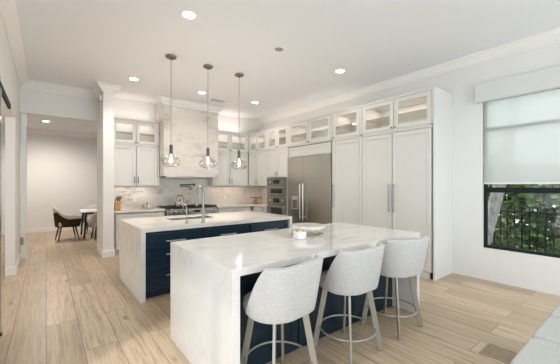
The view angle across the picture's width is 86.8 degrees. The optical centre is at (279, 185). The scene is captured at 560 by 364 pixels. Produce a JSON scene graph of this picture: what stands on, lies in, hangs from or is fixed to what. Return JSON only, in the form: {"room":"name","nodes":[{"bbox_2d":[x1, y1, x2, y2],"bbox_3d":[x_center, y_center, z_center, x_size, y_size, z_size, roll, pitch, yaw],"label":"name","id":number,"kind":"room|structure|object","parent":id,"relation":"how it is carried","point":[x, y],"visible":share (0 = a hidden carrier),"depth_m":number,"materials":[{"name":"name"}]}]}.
{"room":"kitchen","nodes":[
{"label":"kitchen","id":0,"kind":"room"},
{"bbox_2d":[0,16,19,266],"bbox_3d":[-1.700,-0.289,1.410,0.120,3.490,11.120,0,0,-38],"label":"wall","id":1,"kind":"structure","parent":0,"point":[8,77],"depth_m":4.80,"materials":[{"name":"paint"}]},
{"bbox_2d":[0,80,10,335],"bbox_3d":[-2.440,0.193,2.501,0.059,2.524,3.550,0,0,-38],"label":"sliding door","id":2,"kind":"structure","parent":1,"relation":"in","point":[3,94],"depth_m":2.90,"materials":[{"name":"black"}]},
{"bbox_2d":[5,252,20,275],"bbox_3d":[-4.749,1.386,5.286,0.136,0.140,1.256,0,0,-38],"label":"baseboard","id":3,"kind":"object","parent":1,"relation":"attached to","point":[12,270],"visible":1,"depth_m":4.81,"materials":[{"name":"paint"}]},
{"bbox_2d":[21,113,26,259],"bbox_3d":[-5.076,0.021,5.867,0.078,2.870,0.140,0,0,-38],"label":"trim","id":4,"kind":"structure","parent":1,"relation":"attached to","point":[23,115],"depth_m":5.82,"materials":[{"name":"paint"}]},
{"bbox_2d":[0,0,121,99],"bbox_3d":[-1.010,-1.958,1.942,1.620,0.150,11.100,0,0,-38],"label":"trim","id":5,"kind":"structure","parent":1,"relation":"attached to","point":[8,11],"depth_m":5.09,"materials":[{"name":"paint"}]},
{"bbox_2d":[2,131,96,229],"bbox_3d":[-7.343,-0.139,9.301,6.000,3.190,0.100,0,0,-38],"label":"wall","id":6,"kind":"structure","parent":0,"point":[61,170],"depth_m":9.39,"materials":[{"name":"paint"}]},
{"bbox_2d":[2,225,90,234],"bbox_3d":[-7.346,1.386,9.224,5.900,0.140,0.016,0,0,-38],"label":"baseboard","id":7,"kind":"structure","parent":6,"relation":"attached to","point":[46,229],"depth_m":9.26,"materials":[{"name":"paint"}]},
{"bbox_2d":[2,125,96,138],"bbox_3d":[-7.311,-1.659,9.180,5.900,0.150,0.130,0,0,-38],"label":"trim","id":8,"kind":"structure","parent":6,"relation":"attached to","point":[29,130],"depth_m":9.40,"materials":[{"name":"paint"}]},
{"bbox_2d":[2,112,96,133],"bbox_3d":[-4.492,-1.664,5.690,6.000,0.340,9.500,0,0,-38],"label":"ceiling","id":9,"kind":"structure","parent":0,"point":[33,121],"depth_m":8.43,"materials":[{"name":"paint"}]},
{"bbox_2d":[20,88,97,121],"bbox_3d":[-4.544,-1.724,6.159,1.300,0.620,0.140,0,0,-38],"label":"wall header","id":10,"kind":"structure","parent":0,"point":[33,102],"depth_m":6.07,"materials":[{"name":"paint"}]},
{"bbox_2d":[97,92,113,250],"bbox_3d":[-3.773,-0.289,6.385,0.190,3.490,0.940,0,0,-38],"label":"wall column","id":11,"kind":"structure","parent":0,"point":[105,124],"depth_m":6.04,"materials":[{"name":"paint"}]},
{"bbox_2d":[97,244,114,257],"bbox_3d":[-3.737,1.386,6.340,0.222,0.140,0.856,0,0,-38],"label":"baseboard","id":12,"kind":"structure","parent":11,"relation":"attached to","point":[107,253],"depth_m":6.03,"materials":[{"name":"paint"}]},
{"bbox_2d":[114,97,259,210],"bbox_3d":[-2.307,-0.289,8.078,4.210,3.490,0.100,0,0,-38],"label":"wall","id":13,"kind":"structure","parent":0,"point":[123,108],"depth_m":7.34,"materials":[{"name":"paint"}]},
{"bbox_2d":[114,143,158,185],"bbox_3d":[-3.390,-0.455,6.908,1.018,0.942,0.380,0,0,-38],"label":"upper cabinet","id":14,"kind":"object","parent":13,"relation":"attached to","point":[134,165],"visible":0.98,"depth_m":6.79,"materials":[{"name":"paint"}]},
{"bbox_2d":[114,117,158,146],"bbox_3d":[-3.396,-1.219,6.916,1.018,0.580,0.358,0,0,-38],"label":"display cabinet","id":15,"kind":"object","parent":14,"relation":"on","point":[126,131],"visible":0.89,"depth_m":6.91,"materials":[{"name":"paint"}]},
{"bbox_2d":[116,131,153,136],"bbox_3d":[-3.411,-1.203,6.935,0.976,0.014,0.250,0,0,-38],"label":"shelf","id":16,"kind":"object","parent":15,"relation":"attached to","point":[119,133],"depth_m":6.96,"materials":[{"name":"white wood"}]},
{"bbox_2d":[156,96,224,177],"bbox_3d":[-2.313,-1.111,7.493,1.637,1.835,0.791,0,0,-38],"label":"range hood","id":17,"kind":"object","parent":13,"relation":"attached to","point":[194,124],"visible":0.93,"depth_m":7.20,"materials":[{"name":"stone"}]},
{"bbox_2d":[114,178,266,207],"bbox_3d":[-1.882,0.177,7.544,4.204,0.722,1.263,0,0,-38],"label":"backsplash","id":18,"kind":"structure","parent":13,"relation":"attached to","point":[166,193],"depth_m":7.82,"materials":[{"name":"stone"}]},
{"bbox_2d":[180,183,194,189],"bbox_3d":[-2.398,0.039,7.800,0.122,0.184,0.455,0,0,40],"label":"pot filler","id":19,"kind":"object","parent":18,"relation":"attached to","point":[194,183],"visible":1,"depth_m":7.76,"materials":[{"name":"grey metal"}]},
{"bbox_2d":[208,151,247,185],"bbox_3d":[-1.458,-0.455,8.433,1.111,0.942,0.380,0,0,-38],"label":"upper cabinet","id":20,"kind":"object","parent":13,"relation":"attached to","point":[227,176],"visible":0.84,"depth_m":8.30,"materials":[{"name":"paint"}]},
{"bbox_2d":[218,130,247,153],"bbox_3d":[-1.464,-1.219,8.442,1.111,0.580,0.358,0,0,-38],"label":"display cabinet","id":21,"kind":"object","parent":20,"relation":"on","point":[228,141],"visible":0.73,"depth_m":8.51,"materials":[{"name":"paint"}]},
{"bbox_2d":[218,141,244,144],"bbox_3d":[-1.479,-1.203,8.460,1.069,0.014,0.250,0,0,-38],"label":"shelf","id":22,"kind":"object","parent":21,"relation":"attached to","point":[219,142],"depth_m":8.46,"materials":[{"name":"white wood"}]},
{"bbox_2d":[0,228,559,363],"bbox_3d":[-1.683,1.506,4.150,8.500,0.100,15.400,0,0,-38],"label":"floor","id":23,"kind":"structure","parent":0,"point":[65,302],"depth_m":3.17,"materials":[{"name":"brown wood"}]},
{"bbox_2d":[52,206,81,241],"bbox_3d":[-5.714,0.996,7.907,0.674,0.923,0.592,0,0,45],"label":"dining chair","id":24,"kind":"object","parent":23,"relation":"on","point":[61,220],"visible":1,"depth_m":7.68,"materials":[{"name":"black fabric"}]},
{"bbox_2d":[79,209,96,238],"bbox_3d":[-5.011,1.084,8.848,1.600,0.746,0.960,0,0,-38],"label":"dining table","id":25,"kind":"object","parent":23,"relation":"on","point":[83,211],"visible":0.49,"depth_m":8.17,"materials":[{"name":"white stone"}]},
{"bbox_2d":[83,204,96,233],"bbox_3d":[-5.773,1.030,9.169,0.624,0.854,0.548,0,0,-38],"label":"dining chair","id":26,"kind":"object","parent":23,"relation":"on","point":[92,206],"visible":0.21,"depth_m":9.25,"materials":[{"name":"beige fabric"}]},
{"bbox_2d":[87,211,96,240],"bbox_3d":[-4.851,1.030,8.053,0.624,0.854,0.548,0,0,-44],"label":"dining chair","id":27,"kind":"object","parent":23,"relation":"on","point":[92,220],"visible":0.35,"depth_m":7.80,"materials":[{"name":"beige fabric"}]},
{"bbox_2d":[114,211,163,254],"bbox_3d":[-3.238,1.018,6.719,1.020,0.873,0.820,0,0,-38],"label":"base cabinet","id":28,"kind":"object","parent":23,"relation":"on","point":[117,216],"visible":0.18,"depth_m":6.23,"materials":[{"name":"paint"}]},
{"bbox_2d":[114,207,165,213],"bbox_3d":[-3.260,0.560,6.735,1.039,0.040,0.823,0,0,-38],"label":"countertop","id":29,"kind":"structure","parent":28,"relation":"on","point":[123,210],"depth_m":6.55,"materials":[{"name":"stone"}]},
{"bbox_2d":[114,201,120,209],"bbox_3d":[-3.561,0.439,6.471,0.110,0.198,0.170,0,0,-38],"label":"knife block","id":30,"kind":"object","parent":29,"relation":"on","point":[117,204],"visible":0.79,"depth_m":6.41,"materials":[{"name":"brown wood"}]},
{"bbox_2d":[142,202,152,208],"bbox_3d":[-3.056,0.463,6.824,0.230,0.150,0.230,0,0,-38],"label":"canister","id":31,"kind":"object","parent":29,"relation":"on","point":[147,205],"visible":1,"depth_m":6.74,"materials":[{"name":"white ceramic"}]},
{"bbox_2d":[146,227,201,297],"bbox_3d":[-1.760,1.023,4.411,0.761,0.864,1.264,0,0,-38],"label":"base cabinet","id":32,"kind":"object","parent":23,"relation":"on","point":[157,243],"visible":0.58,"depth_m":3.84,"materials":[{"name":"blue paint"}]},
{"bbox_2d":[158,204,218,215],"bbox_3d":[-2.296,0.981,7.397,1.278,0.949,0.923,0,0,-38],"label":"range","id":33,"kind":"object","parent":23,"relation":"on","point":[172,210],"visible":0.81,"depth_m":7.08,"materials":[{"name":"silver metal"}]},
{"bbox_2d":[175,195,187,205],"bbox_3d":[-2.457,0.369,7.307,0.276,0.271,0.244,0,0,16],"label":"tea kettle","id":34,"kind":"object","parent":33,"relation":"on","point":[179,202],"visible":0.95,"depth_m":7.24,"materials":[{"name":"silver metal"}]},
{"bbox_2d":[158,206,215,209],"bbox_3d":[-2.322,0.557,7.429,1.274,0.026,0.820,0,0,-38],"label":"cooktop","id":35,"kind":"object","parent":33,"relation":"in","point":[164,207],"depth_m":7.09,"materials":[{"name":"black metal"}]},
{"bbox_2d":[119,211,291,302],"bbox_3d":[-1.177,0.997,4.950,2.463,0.916,1.370,0,0,-38],"label":"countertop","id":36,"kind":"structure","parent":23,"relation":"on","point":[132,231],"depth_m":4.24,"materials":[{"name":"white stone"}]},
{"bbox_2d":[183,204,187,223],"bbox_3d":[-1.361,0.404,4.241,0.048,0.268,0.170,0,0,-38],"label":"tap","id":37,"kind":"object","parent":36,"relation":"on","point":[186,221],"visible":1,"depth_m":4.18,"materials":[{"name":"silver metal"}]},
{"bbox_2d":[167,216,211,219],"bbox_3d":[-1.478,0.615,4.923,0.732,0.143,0.352,0,0,-38],"label":"sink","id":38,"kind":"object","parent":36,"relation":"in","point":[196,217],"visible":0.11,"depth_m":5.07,"materials":[{"name":"grey metal"}]},
{"bbox_2d":[195,186,209,221],"bbox_3d":[-1.165,0.270,4.438,0.135,0.536,0.295,0,0,-38],"label":"kitchen faucet","id":39,"kind":"object","parent":36,"relation":"on","point":[198,187],"visible":1,"depth_m":4.33,"materials":[{"name":"silver metal"}]},
{"bbox_2d":[202,223,248,237],"bbox_3d":[-1.150,1.023,4.893,0.788,0.864,1.264,0,0,-38],"label":"base cabinet","id":40,"kind":"object","parent":23,"relation":"on","point":[214,231],"visible":0.14,"depth_m":4.41,"materials":[{"name":"blue paint"}]},
{"bbox_2d":[218,206,250,212],"bbox_3d":[-1.399,1.018,8.171,1.070,0.873,0.820,0,0,-38],"label":"base cabinet","id":41,"kind":"object","parent":23,"relation":"on","point":[231,209],"visible":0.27,"depth_m":7.88,"materials":[{"name":"paint"}]},
{"bbox_2d":[213,202,266,207],"bbox_3d":[-0.967,0.560,8.266,1.870,0.040,1.263,0,0,-38],"label":"countertop","id":42,"kind":"structure","parent":41,"relation":"on","point":[260,204],"depth_m":8.06,"materials":[{"name":"stone"}]},
{"bbox_2d":[253,207,266,212],"bbox_3d":[-0.335,1.018,8.258,0.840,0.873,0.462,0,0,-38],"label":"base cabinet","id":43,"kind":"object","parent":23,"relation":"on","point":[256,209],"visible":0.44,"depth_m":7.94,"materials":[{"name":"paint"}]},
{"bbox_2d":[249,220,286,232],"bbox_3d":[-0.529,1.023,5.383,0.790,0.864,1.264,0,0,-38],"label":"base cabinet","id":44,"kind":"object","parent":23,"relation":"on","point":[278,224],"visible":0.18,"depth_m":4.89,"materials":[{"name":"blue paint"}]},
{"bbox_2d":[240,264,297,363],"bbox_3d":[-0.407,1.023,2.730,0.769,0.864,0.860,0,0,-38],"label":"base cabinet","id":45,"kind":"object","parent":23,"relation":"on","point":[261,332],"visible":0.17,"depth_m":2.39,"materials":[{"name":"blue paint"}]},
{"bbox_2d":[267,148,288,215],"bbox_3d":[0.156,0.265,7.774,0.690,2.381,0.890,0,0,-38],"label":"tall cabinet","id":46,"kind":"object","parent":23,"relation":"on","point":[277,159],"visible":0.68,"depth_m":7.54,"materials":[{"name":"paint"}]},
{"bbox_2d":[266,177,286,214],"bbox_3d":[0.116,0.443,7.742,0.652,1.277,0.818,0,0,-38],"label":"double wall oven","id":47,"kind":"object","parent":46,"relation":"in","point":[276,187],"visible":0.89,"depth_m":7.53,"materials":[{"name":"grey metal"}]},
{"bbox_2d":[267,124,289,150],"bbox_3d":[0.167,-1.219,7.783,0.676,0.580,0.888,0,0,-38],"label":"display cabinet","id":48,"kind":"object","parent":46,"relation":"on","point":[277,137],"visible":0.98,"depth_m":7.77,"materials":[{"name":"paint"}]},
{"bbox_2d":[270,137,285,142],"bbox_3d":[0.186,-1.203,7.798,0.568,0.014,0.846,0,0,-38],"label":"shelf","id":49,"kind":"object","parent":48,"relation":"attached to","point":[281,140],"depth_m":7.89,"materials":[{"name":"white wood"}]},
{"bbox_2d":[240,255,322,363],"bbox_3d":[0.008,0.989,2.154,0.613,0.932,0.531,0,0,-38],"label":"bar stool","id":50,"kind":"object","parent":23,"relation":"on","point":[288,294],"visible":1,"depth_m":1.92,"materials":[{"name":"fabric"}]},
{"bbox_2d":[170,222,419,363],"bbox_3d":[0.276,0.997,3.097,2.418,0.916,1.190,0,0,-38],"label":"countertop","id":51,"kind":"structure","parent":23,"relation":"on","point":[205,273],"depth_m":2.45,"materials":[{"name":"white stone"}]},
{"bbox_2d":[293,229,305,238],"bbox_3d":[0.201,0.494,3.013,0.136,0.088,0.136,0,0,-38],"label":"lidded jar","id":52,"kind":"object","parent":51,"relation":"on","point":[298,233],"visible":1,"depth_m":2.96,"materials":[{"name":"white ceramic"}]},
{"bbox_2d":[290,223,324,234],"bbox_3d":[0.304,0.485,3.247,0.380,0.104,0.380,0,0,-38],"label":"serving stand","id":53,"kind":"object","parent":51,"relation":"on","point":[306,226],"visible":0.87,"depth_m":3.19,"materials":[{"name":"white stone"}]},
{"bbox_2d":[288,154,331,223],"bbox_3d":[0.851,0.396,6.854,0.749,2.116,1.385,0,0,-38],"label":"refrigerator","id":54,"kind":"object","parent":23,"relation":"on","point":[309,177],"visible":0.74,"depth_m":6.58,"materials":[{"name":"silver metal"}]},
{"bbox_2d":[289,141,331,157],"bbox_3d":[0.892,-0.797,6.886,0.650,0.257,1.407,0,0,-38],"label":"header","id":55,"kind":"object","parent":54,"relation":"on","point":[326,147],"visible":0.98,"depth_m":6.62,"materials":[{"name":"paint"}]},
{"bbox_2d":[288,113,331,147],"bbox_3d":[0.881,-1.219,6.878,0.676,0.580,1.407,0,0,-38],"label":"display cabinet","id":56,"kind":"object","parent":55,"relation":"on","point":[318,129],"visible":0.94,"depth_m":6.91,"materials":[{"name":"paint"}]},
{"bbox_2d":[291,128,327,138],"bbox_3d":[0.900,-1.203,6.893,0.568,0.014,1.365,0,0,-38],"label":"shelf","id":57,"kind":"object","parent":56,"relation":"attached to","point":[324,132],"depth_m":7.10,"materials":[{"name":"white wood"}]},
{"bbox_2d":[298,255,352,347],"bbox_3d":[0.199,1.023,3.208,0.766,0.864,0.860,0,0,-38],"label":"base cabinet","id":58,"kind":"object","parent":23,"relation":"on","point":[334,302],"visible":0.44,"depth_m":2.88,"materials":[{"name":"blue paint"}]},
{"bbox_2d":[332,136,360,224],"bbox_3d":[1.535,0.265,6.033,0.698,2.381,0.722,0,0,-38],"label":"pantry cabinet","id":59,"kind":"object","parent":23,"relation":"on","point":[346,153],"visible":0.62,"depth_m":5.85,"materials":[{"name":"paint"}]},
{"bbox_2d":[332,105,360,140],"bbox_3d":[1.544,-1.219,6.040,0.676,0.580,0.720,0,0,-38],"label":"display cabinet","id":60,"kind":"object","parent":59,"relation":"on","point":[346,123],"visible":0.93,"depth_m":6.06,"materials":[{"name":"paint"}]},
{"bbox_2d":[336,123,355,130],"bbox_3d":[1.562,-1.203,6.055,0.568,0.014,0.678,0,0,-38],"label":"shelf","id":61,"kind":"object","parent":60,"relation":"attached to","point":[349,127],"depth_m":6.12,"materials":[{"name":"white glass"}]},
{"bbox_2d":[313,243,384,363],"bbox_3d":[0.605,0.989,2.639,0.614,0.932,0.518,0,0,-38],"label":"bar stool","id":62,"kind":"object","parent":23,"relation":"on","point":[357,272],"visible":0.99,"depth_m":2.42,"materials":[{"name":"fabric"}]},
{"bbox_2d":[353,275,391,322],"bbox_3d":[0.797,1.023,3.681,0.751,0.864,0.860,0,0,-38],"label":"base cabinet","id":63,"kind":"object","parent":23,"relation":"on","point":[358,300],"visible":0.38,"depth_m":3.39,"materials":[{"name":"blue paint"}]},
{"bbox_2d":[361,236,428,339],"bbox_3d":[1.193,0.989,3.080,0.612,0.932,0.555,0,0,-38],"label":"bar stool","id":64,"kind":"object","parent":23,"relation":"on","point":[401,258],"visible":0.82,"depth_m":2.86,"materials":[{"name":"fabric"}]},
{"bbox_2d":[361,125,432,278],"bbox_3d":[2.168,0.265,5.231,0.698,2.381,1.315,0,0,-38],"label":"pantry cabinet","id":65,"kind":"object","parent":23,"relation":"on","point":[396,166],"visible":0.7,"depth_m":4.97,"materials":[{"name":"paint"}]},
{"bbox_2d":[361,87,432,135],"bbox_3d":[2.177,-1.219,5.238,0.676,0.580,1.313,0,0,-38],"label":"display cabinet","id":66,"kind":"object","parent":65,"relation":"on","point":[414,109],"visible":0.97,"depth_m":5.22,"materials":[{"name":"paint"}]},
{"bbox_2d":[366,108,426,125],"bbox_3d":[2.195,-1.203,5.253,0.568,0.014,1.271,0,0,-38],"label":"shelf","id":67,"kind":"object","parent":66,"relation":"attached to","point":[417,115],"depth_m":5.30,"materials":[{"name":"white wood"}]},
{"bbox_2d":[433,86,452,280],"bbox_3d":[2.606,-0.029,4.720,0.656,2.967,0.025,0,0,-38],"label":"end panel","id":68,"kind":"object","parent":23,"relation":"on","point":[442,100],"visible":1,"depth_m":4.67,"materials":[{"name":"paint"}]},
{"bbox_2d":[479,343,517,363],"bbox_3d":[1.924,1.452,2.526,0.250,0.006,0.320,0,0,-38],"label":"floor vent","id":69,"kind":"object","parent":23,"relation":"in","point":[499,353],"visible":0.76,"depth_m":2.56,"materials":[{"name":"brown wood"}]},
{"bbox_2d":[510,302,559,363],"bbox_3d":[1.821,1.065,1.422,2.500,0.779,1.075,0,0,-38],"label":"sofa","id":70,"kind":"object","parent":23,"relation":"on","point":[543,347],"visible":1,"depth_m":1.85,"materials":[{"name":"grey fabric"}]},
{"bbox_2d":[510,338,559,363],"bbox_3d":[1.737,1.103,1.528,0.500,0.203,0.805,0,0,-38],"label":"seat cushion","id":71,"kind":"object","parent":70,"relation":"on","point":[536,350],"depth_m":1.77,"materials":[{"name":"grey fabric"}]},
{"bbox_2d":[532,317,559,344],"bbox_3d":[2.130,1.103,1.837,0.500,0.203,0.805,0,0,-38],"label":"seat cushion","id":72,"kind":"object","parent":70,"relation":"on","point":[549,330],"depth_m":2.03,"materials":[{"name":"grey fabric"}]},
{"bbox_2d":[549,302,559,317],"bbox_3d":[2.522,1.103,2.147,0.500,0.203,0.805,0,0,-38],"label":"seat cushion","id":73,"kind":"object","parent":70,"relation":"on","point":[555,313],"depth_m":2.33,"materials":[{"name":"grey fabric"}]},
{"bbox_2d":[15,0,559,119],"bbox_3d":[0.585,-2.084,3.277,6.020,0.100,11.220,0,0,-38],"label":"ceiling","id":74,"kind":"structure","parent":0,"point":[72,43],"depth_m":4.16,"materials":[{"name":"paint"}]},
{"bbox_2d":[128,77,139,80],"bbox_3d":[-2.790,-2.029,5.658,0.204,0.008,0.204,0,0,-38],"label":"recessed light","id":75,"kind":"object","parent":74,"relation":"in","point":[129,78],"visible":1,"depth_m":5.66,"materials":[{"name":"white plastic"}]},
{"bbox_2d":[161,54,180,166],"bbox_3d":[-1.714,-1.160,4.660,0.294,1.746,0.294,0,0,-38],"label":"pendant lamp","id":76,"kind":"object","parent":74,"relation":"hanging from","point":[171,57],"visible":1,"depth_m":4.66,"materials":[{"name":"silver metal"}]},
{"bbox_2d":[169,145,172,154],"bbox_3d":[-1.714,-0.563,4.660,0.052,0.150,0.052,0,0,-38],"label":"socket","id":77,"kind":"object","parent":76,"relation":"attached to","point":[170,146],"depth_m":4.64,"materials":[{"name":"grey metal"}]},
{"bbox_2d":[180,10,197,19],"bbox_3d":[-1.084,-2.029,3.527,0.204,0.008,0.204,0,0,-38],"label":"recessed light","id":78,"kind":"object","parent":74,"relation":"in","point":[187,14],"visible":1,"depth_m":3.52,"materials":[{"name":"white plastic"}]},
{"bbox_2d":[199,64,216,168],"bbox_3d":[-1.227,-1.160,5.045,0.294,1.746,0.294,0,0,-38],"label":"pendant lamp","id":79,"kind":"object","parent":74,"relation":"hanging from","point":[206,66],"visible":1,"depth_m":5.02,"materials":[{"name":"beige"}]},
{"bbox_2d":[206,148,209,156],"bbox_3d":[-1.227,-0.563,5.045,0.052,0.150,0.052,0,0,-38],"label":"socket","id":80,"kind":"object","parent":79,"relation":"attached to","point":[207,150],"depth_m":5.02,"materials":[{"name":"grey metal"}]},
{"bbox_2d":[209,98,225,102],"bbox_3d":[-1.488,-2.027,7.081,0.380,0.013,0.220,0,0,-38],"label":"ceiling vent","id":81,"kind":"object","parent":74,"relation":"in","point":[211,99],"visible":1,"depth_m":7.06,"materials":[{"name":"white plastic"}]},
{"bbox_2d":[231,73,246,169],"bbox_3d":[-0.749,-1.160,5.422,0.294,1.746,0.294,0,0,-38],"label":"pendant lamp","id":82,"kind":"object","parent":74,"relation":"hanging from","point":[238,75],"visible":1,"depth_m":5.40,"materials":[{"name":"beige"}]},
{"bbox_2d":[272,46,285,52],"bbox_3d":[-0.015,-2.027,4.415,0.204,0.012,0.204,0,0,-38],"label":"ceiling speaker","id":83,"kind":"object","parent":74,"relation":"attached to","point":[278,49],"visible":1,"depth_m":4.41,"materials":[{"name":"white plastic"}]},
{"bbox_2d":[334,69,345,72],"bbox_3d":[1.068,-2.029,5.264,0.204,0.008,0.204,0,0,-38],"label":"recessed light","id":84,"kind":"object","parent":74,"relation":"in","point":[337,70],"visible":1,"depth_m":5.26,"materials":[{"name":"white plastic"}]},
{"bbox_2d":[260,42,559,295],"bbox_3d":[2.869,-0.289,5.081,0.200,3.490,11.220,0,0,-38],"label":"wall","id":85,"kind":"structure","parent":0,"point":[539,273],"depth_m":4.67,"materials":[{"name":"paint"}]},
{"bbox_2d":[249,151,266,185],"bbox_3d":[-0.404,-0.458,8.490,0.698,0.937,0.920,0,0,-38],"label":"upper cabinet","id":86,"kind":"object","parent":85,"relation":"attached to","point":[258,160],"visible":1,"depth_m":8.26,"materials":[{"name":"paint"}]},
{"bbox_2d":[248,129,266,153],"bbox_3d":[-0.396,-1.219,8.496,0.676,0.580,0.920,0,0,-38],"label":"display cabinet","id":87,"kind":"object","parent":86,"relation":"on","point":[257,141],"visible":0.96,"depth_m":8.46,"materials":[{"name":"paint"}]},
{"bbox_2d":[257,27,559,125],"bbox_3d":[2.770,-1.958,4.939,0.130,0.150,11.120,0,0,-38],"label":"trim","id":88,"kind":"structure","parent":85,"relation":"attached to","point":[552,36],"depth_m":5.02,"materials":[{"name":"paint"}]},
{"bbox_2d":[484,88,559,257],"bbox_3d":[3.985,-0.189,3.627,0.060,2.310,2.555,0,0,-38],"label":"window","id":89,"kind":"structure","parent":85,"relation":"in","point":[487,189],"depth_m":4.36,"materials":[{"name":"black metal"}]},
{"bbox_2d":[475,65,559,183],"bbox_3d":[3.900,-0.784,3.554,0.126,1.530,2.705,0,0,-38],"label":"roller blind","id":90,"kind":"object","parent":89,"relation":"attached to","point":[522,133],"visible":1,"depth_m":4.18,"materials":[{"name":"white fabric"}]},
{"label":"outside","id":91,"kind":"structure","parent":0,"visible":0},
{"bbox_3d":[6.731,1.656,7.225,8.480,0.100,15.000,0,0,-38],"label":"ground","id":92,"kind":"structure","parent":91,"visible":0},
{"bbox_2d":[488,184,506,244],"bbox_3d":[3.996,-0.379,5.535,0.266,4.044,0.884,0,0,-41],"label":"tree","id":93,"kind":"object","parent":92,"relation":"on","point":[495,200],"visible":0.18,"depth_m":5.46,"materials":[{"name":"grey plant"}]},
{"bbox_2d":[488,184,559,253],"bbox_3d":[5.449,0.385,6.210,1.729,2.446,6.167,0,0,-38],"label":"hedge","id":94,"kind":"object","parent":92,"relation":"on","point":[517,200],"visible":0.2,"depth_m":5.94,"materials":[{"name":"green plant"}]},
{"bbox_2d":[493,206,559,253],"bbox_3d":[4.618,1.006,5.430,0.051,1.200,5.200,0,0,-38],"label":"metal fence","id":95,"kind":"object","parent":92,"relation":"on","point":[507,211],"visible":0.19,"depth_m":5.43,"materials":[{"name":"black metal"}]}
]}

